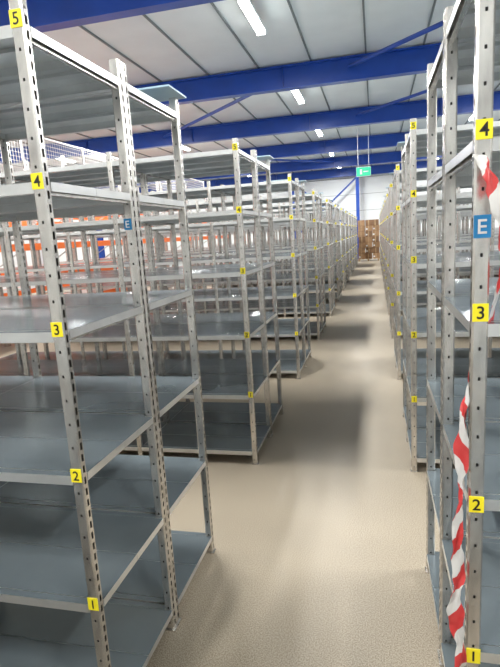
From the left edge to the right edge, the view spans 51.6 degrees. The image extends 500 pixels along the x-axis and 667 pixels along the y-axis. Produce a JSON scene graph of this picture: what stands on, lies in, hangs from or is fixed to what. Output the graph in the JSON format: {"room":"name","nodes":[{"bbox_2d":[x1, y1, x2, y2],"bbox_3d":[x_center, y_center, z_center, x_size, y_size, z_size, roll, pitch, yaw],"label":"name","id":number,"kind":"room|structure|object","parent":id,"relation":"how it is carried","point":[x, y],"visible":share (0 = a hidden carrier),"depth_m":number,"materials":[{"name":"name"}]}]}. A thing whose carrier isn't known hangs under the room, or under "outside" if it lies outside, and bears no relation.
{"room":"warehouse","nodes":[
{"label":"warehouse","id":0,"kind":"room"},
{"bbox_2d":[0,165,124,289],"bbox_3d":[-12.189,-3.618,17.943,0.100,5.600,38.000,-1,11,14],"label":"wall","id":1,"kind":"structure","parent":0,"point":[62,258],"depth_m":26.92,"materials":[{"name":"white paint"}]},
{"bbox_2d":[0,258,499,666],"bbox_3d":[0.173,-1.021,15.479,25.000,0.100,38.000,-1,11,14],"label":"floor","id":2,"kind":"structure","parent":0,"point":[319,557],"depth_m":3.29,"materials":[{"name":"concrete"}]},
{"bbox_2d":[0,163,155,295],"bbox_3d":[-7.382,-2.961,15.697,1.105,4.550,21.680,-1,11,14],"label":"pallet racking","id":3,"kind":"object","parent":2,"relation":"on","point":[23,223],"visible":0.02,"depth_m":16.86,"materials":[{"name":"metal"}]},
{"bbox_2d":[0,0,215,666],"bbox_3d":[-2.854,0.203,2.838,5.086,2.508,1.231,-1,11,14],"label":"shelving rack","id":4,"kind":"object","parent":2,"relation":"on","point":[94,571],"visible":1,"depth_m":2.22,"materials":[{"name":"metal"}]},
{"bbox_2d":[0,0,223,31],"bbox_3d":[-1.706,-2.373,7.901,25.000,5.565,0.220,-1,11,14],"label":"roof beam","id":5,"kind":"structure","parent":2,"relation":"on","point":[43,15],"depth_m":7.59,"materials":[{"name":"blue metal"}]},
{"bbox_2d":[0,138,229,346],"bbox_3d":[-4.080,-3.015,14.888,1.105,4.550,21.680,-1,11,14],"label":"shelving rack","id":6,"kind":"object","parent":2,"relation":"on","point":[158,186],"visible":0.29,"depth_m":13.39,"materials":[{"name":"metal"}]},
{"bbox_2d":[0,138,283,464],"bbox_3d":[-2.307,-0.254,5.098,5.086,2.508,1.231,-1,11,14],"label":"shelving rack","id":7,"kind":"object","parent":2,"relation":"on","point":[231,428],"visible":0.56,"depth_m":4.54,"materials":[{"name":"metal"}]},
{"bbox_2d":[0,173,311,378],"bbox_3d":[-1.735,-0.732,7.464,5.086,2.508,1.231,-1,11,14],"label":"shelving rack","id":8,"kind":"object","parent":2,"relation":"on","point":[291,361],"visible":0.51,"depth_m":7.03,"materials":[{"name":"metal"}]},
{"bbox_2d":[57,189,326,341],"bbox_3d":[-1.170,-1.204,9.800,5.086,2.508,1.231,-1,11,14],"label":"shelving rack","id":9,"kind":"object","parent":2,"relation":"on","point":[316,327],"visible":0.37,"depth_m":9.39,"materials":[{"name":"metal"}]},
{"bbox_2d":[112,198,335,317],"bbox_3d":[-0.605,-1.676,12.137,5.086,2.508,1.231,-1,11,14],"label":"shelving rack","id":10,"kind":"object","parent":2,"relation":"on","point":[330,307],"visible":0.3,"depth_m":11.62,"materials":[{"name":"metal"}]},
{"bbox_2d":[152,203,341,300],"bbox_3d":[-0.040,-2.149,14.474,5.086,2.508,1.231,-1,11,14],"label":"shelving rack","id":11,"kind":"object","parent":2,"relation":"on","point":[335,206],"visible":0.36,"depth_m":14.02,"materials":[{"name":"metal"}]},
{"bbox_2d":[0,91,499,163],"bbox_3d":[0.623,-4.321,17.534,25.000,5.565,0.220,-1,11,14],"label":"roof beam","id":12,"kind":"structure","parent":2,"relation":"on","point":[403,111],"depth_m":16.98,"materials":[{"name":"blue metal"}]},
{"bbox_2d":[163,95,251,137],"bbox_3d":[-1.093,-6.332,14.869,5.062,0.089,4.963,-1,11,14],"label":"brace","id":13,"kind":"object","parent":12,"relation":"attached to","point":[241,98],"depth_m":14.82,"materials":[{"name":"blue metal"}]},
{"bbox_2d":[356,90,426,115],"bbox_3d":[5.073,-6.433,13.358,0.089,0.089,6.790,-10,12,-29],"label":"brace","id":14,"kind":"object","parent":12,"relation":"attached to","point":[424,91],"visible":0.53,"depth_m":14.93,"materials":[{"name":"blue metal"}]},
{"bbox_2d":[189,207,346,290],"bbox_3d":[0.525,-2.621,16.811,5.086,2.508,1.231,-1,11,14],"label":"shelving rack","id":15,"kind":"object","parent":2,"relation":"on","point":[343,270],"visible":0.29,"depth_m":16.34,"materials":[{"name":"metal"}]},
{"bbox_2d":[208,210,349,285],"bbox_3d":[1.090,-3.093,19.147,5.086,2.508,1.231,-1,11,14],"label":"shelving rack","id":16,"kind":"object","parent":2,"relation":"on","point":[345,212],"visible":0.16,"depth_m":18.54,"materials":[{"name":"metal"}]},
{"bbox_2d":[133,43,440,105],"bbox_3d":[-0.553,-3.337,12.670,25.000,5.565,0.220,-1,11,14],"label":"roof beam","id":17,"kind":"structure","parent":2,"relation":"on","point":[409,60],"depth_m":11.71,"materials":[{"name":"blue metal"}]},
{"bbox_2d":[348,20,442,67],"bbox_3d":[3.909,-5.460,8.541,0.089,0.089,6.718,-10,12,-30],"label":"brace","id":18,"kind":"object","parent":17,"relation":"attached to","point":[439,24],"visible":0.53,"depth_m":10.14,"materials":[{"name":"blue metal"}]},
{"bbox_2d":[228,212,351,276],"bbox_3d":[1.655,-3.566,21.484,5.086,2.508,1.231,-1,11,14],"label":"shelving rack","id":19,"kind":"object","parent":2,"relation":"on","point":[349,214],"visible":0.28,"depth_m":20.89,"materials":[{"name":"metal"}]},
{"bbox_2d":[139,159,441,192],"bbox_3d":[4.266,-7.366,32.604,25.000,5.565,0.220,-1,11,14],"label":"roof beam","id":20,"kind":"structure","parent":2,"relation":"on","point":[386,168],"depth_m":32.17,"materials":[{"name":"blue metal"}]},
{"bbox_2d":[244,214,354,272],"bbox_3d":[2.220,-4.038,23.821,5.086,2.508,1.231,-1,11,14],"label":"shelving rack","id":21,"kind":"object","parent":2,"relation":"on","point":[352,220],"visible":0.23,"depth_m":23.28,"materials":[{"name":"metal"}]},
{"bbox_2d":[266,216,355,267],"bbox_3d":[2.784,-4.510,26.157,5.086,2.508,1.231,-1,11,14],"label":"shelving rack","id":22,"kind":"object","parent":2,"relation":"on","point":[334,244],"visible":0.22,"depth_m":25.45,"materials":[{"name":"metal"}]},
{"bbox_2d":[266,217,357,264],"bbox_3d":[3.349,-4.983,28.494,5.086,2.508,1.231,-1,11,14],"label":"shelving rack","id":23,"kind":"object","parent":2,"relation":"on","point":[355,217],"visible":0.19,"depth_m":27.67,"materials":[{"name":"metal"}]},
{"bbox_2d":[240,131,409,158],"bbox_3d":[1.845,-5.342,22.589,25.000,5.565,0.220,-1,11,14],"label":"roof beam","id":24,"kind":"structure","parent":2,"relation":"on","point":[383,140],"depth_m":21.68,"materials":[{"name":"blue metal"}]},
{"bbox_2d":[292,175,359,259],"bbox_3d":[4.721,-7.088,32.340,4.200,5.060,0.200,-1,11,14],"label":"brace","id":25,"kind":"object","parent":2,"relation":"on","point":[356,178],"visible":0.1,"depth_m":31.69,"materials":[{"name":"blue metal"}]},
{"bbox_2d":[358,219,379,261],"bbox_3d":[6.941,-5.440,30.197,1.240,2.342,0.900,-1,11,14],"label":"pallet stack","id":26,"kind":"object","parent":2,"relation":"on","point":[366,236],"visible":0.99,"depth_m":29.87,"materials":[{"name":"brown cardboard"}]},
{"bbox_2d":[379,215,469,260],"bbox_3d":[9.361,-5.081,27.021,5.086,2.508,1.231,-1,11,14],"label":"shelving rack","id":27,"kind":"object","parent":2,"relation":"on","point":[379,215],"visible":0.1,"depth_m":26.91,"materials":[{"name":"metal"}]},
{"bbox_2d":[380,219,469,264],"bbox_3d":[8.796,-4.609,24.684,5.086,2.508,1.231,-1,11,14],"label":"shelving rack","id":28,"kind":"object","parent":2,"relation":"on","point":[468,219],"visible":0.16,"depth_m":24.77,"materials":[{"name":"metal"}]},
{"bbox_2d":[380,204,498,278],"bbox_3d":[7.101,-3.192,17.674,5.086,2.508,1.231,-1,11,14],"label":"shelving rack","id":29,"kind":"object","parent":2,"relation":"on","point":[460,204],"visible":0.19,"depth_m":17.61,"materials":[{"name":"metal"}]},
{"bbox_2d":[380,212,498,270],"bbox_3d":[8.231,-4.136,22.347,5.086,2.508,1.231,-1,11,14],"label":"shelving rack","id":30,"kind":"object","parent":2,"relation":"on","point":[380,212],"visible":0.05,"depth_m":22.58,"materials":[{"name":"metal"}]},
{"bbox_2d":[381,204,498,288],"bbox_3d":[6.536,-2.720,15.337,5.086,2.508,1.231,-1,11,14],"label":"shelving rack","id":31,"kind":"object","parent":2,"relation":"on","point":[418,221],"visible":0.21,"depth_m":15.33,"materials":[{"name":"metal"}]},
{"bbox_2d":[381,213,498,264],"bbox_3d":[7.666,-3.664,20.011,5.086,2.508,1.231,-1,11,14],"label":"shelving rack","id":32,"kind":"object","parent":2,"relation":"on","point":[381,213],"visible":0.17,"depth_m":19.91,"materials":[{"name":"metal"}]},
{"bbox_2d":[382,200,498,299],"bbox_3d":[5.971,-2.247,13.001,5.086,2.508,1.231,-1,11,14],"label":"shelving rack","id":33,"kind":"object","parent":2,"relation":"on","point":[467,216],"visible":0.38,"depth_m":13.10,"materials":[{"name":"metal"}]},
{"bbox_2d":[383,190,498,314],"bbox_3d":[5.406,-1.775,10.664,5.086,2.508,1.231,-1,11,14],"label":"shelving rack","id":34,"kind":"object","parent":2,"relation":"on","point":[439,237],"visible":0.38,"depth_m":10.68,"materials":[{"name":"metal"}]},
{"bbox_2d":[386,182,499,338],"bbox_3d":[4.841,-1.303,8.327,5.086,2.508,1.231,-1,11,14],"label":"shelving rack","id":35,"kind":"object","parent":2,"relation":"on","point":[421,298],"visible":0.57,"depth_m":8.42,"materials":[{"name":"metal"}]},
{"bbox_2d":[389,164,499,379],"bbox_3d":[4.276,-0.830,5.990,5.086,2.508,1.231,-1,11,14],"label":"shelving rack","id":36,"kind":"object","parent":2,"relation":"on","point":[421,172],"visible":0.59,"depth_m":6.21,"materials":[{"name":"metal"}]},
{"bbox_2d":[397,118,499,471],"bbox_3d":[3.704,-0.352,3.625,5.086,2.508,1.231,-1,11,14],"label":"shelving rack","id":37,"kind":"object","parent":2,"relation":"on","point":[414,146],"visible":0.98,"depth_m":4.00,"materials":[{"name":"metal"}]},
{"bbox_2d":[425,0,499,666],"bbox_3d":[3.174,0.109,1.359,5.052,2.500,1.227,-1,11,14],"label":"shelving rack","id":38,"kind":"object","parent":2,"relation":"on","point":[468,54],"visible":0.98,"depth_m":1.74,"materials":[{"name":"metal"}]},
{"bbox_2d":[446,154,499,666],"bbox_3d":[0.604,0.312,1.399,0.133,1.520,0.131,-1,11,14],"label":"barrier tape","id":39,"kind":"object","parent":38,"relation":"attached to","point":[455,611],"visible":0.92,"depth_m":1.42,"materials":[{"name":"red plastic"}]},
{"bbox_2d":[0,0,499,186],"bbox_3d":[-0.174,-6.599,14.436,25.000,0.130,38.000,-1,11,14],"label":"ceiling","id":40,"kind":"structure","parent":0,"point":[213,38],"depth_m":10.75,"materials":[{"name":"grey metal"}]},
{"bbox_2d":[182,145,190,150],"bbox_3d":[-2.679,-7.379,20.231,0.180,0.220,1.560,-1,11,14],"label":"strip light","id":41,"kind":"object","parent":40,"relation":"hanging from","point":[184,147],"visible":0.44,"depth_m":20.59,"materials":[{"name":"white plastic"}]},
{"bbox_2d":[235,0,265,35],"bbox_3d":[0.026,-5.382,8.657,0.180,0.220,1.560,-1,11,14],"label":"strip light","id":42,"kind":"object","parent":40,"relation":"hanging from","point":[246,6],"visible":1,"depth_m":8.66,"materials":[{"name":"white plastic"}]},
{"bbox_2d":[290,89,304,103],"bbox_3d":[1.271,-6.423,13.807,0.180,0.220,1.560,-1,11,14],"label":"strip light","id":43,"kind":"object","parent":40,"relation":"hanging from","point":[297,93],"visible":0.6,"depth_m":13.88,"materials":[{"name":"white plastic"}]},
{"bbox_2d":[315,130,322,136],"bbox_3d":[2.516,-7.464,18.957,0.180,0.220,1.560,-1,11,14],"label":"strip light","id":44,"kind":"object","parent":40,"relation":"hanging from","point":[319,132],"visible":0.53,"depth_m":19.16,"materials":[{"name":"white plastic"}]},
{"bbox_2d":[356,128,370,176],"bbox_3d":[4.080,-6.647,18.646,0.520,1.900,0.068,-1,11,14],"label":"exit sign","id":45,"kind":"object","parent":40,"relation":"hanging from","point":[360,171],"visible":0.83,"depth_m":18.74,"materials":[{"name":"green plastic"}]},
{"bbox_2d":[92,151,441,257],"bbox_3d":[3.067,-6.364,27.644,25.000,5.565,0.220,-1,11,14],"label":"roof beam","id":46,"kind":"structure","parent":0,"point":[395,156],"depth_m":26.91,"materials":[{"name":"blue metal"}]},
{"bbox_2d":[264,159,334,161],"bbox_3d":[1.328,-8.356,24.883,5.063,0.089,5.162,-1,11,14],"label":"brace","id":47,"kind":"object","parent":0,"point":[272,159],"depth_m":25.64,"materials":[{"name":"blue metal"}]},
{"bbox_2d":[142,173,498,266],"bbox_3d":[4.391,-7.489,33.122,25.000,5.600,0.106,-1,11,14],"label":"wall","id":48,"kind":"structure","parent":0,"point":[372,189],"depth_m":32.43,"materials":[{"name":"grey"}]}
]}

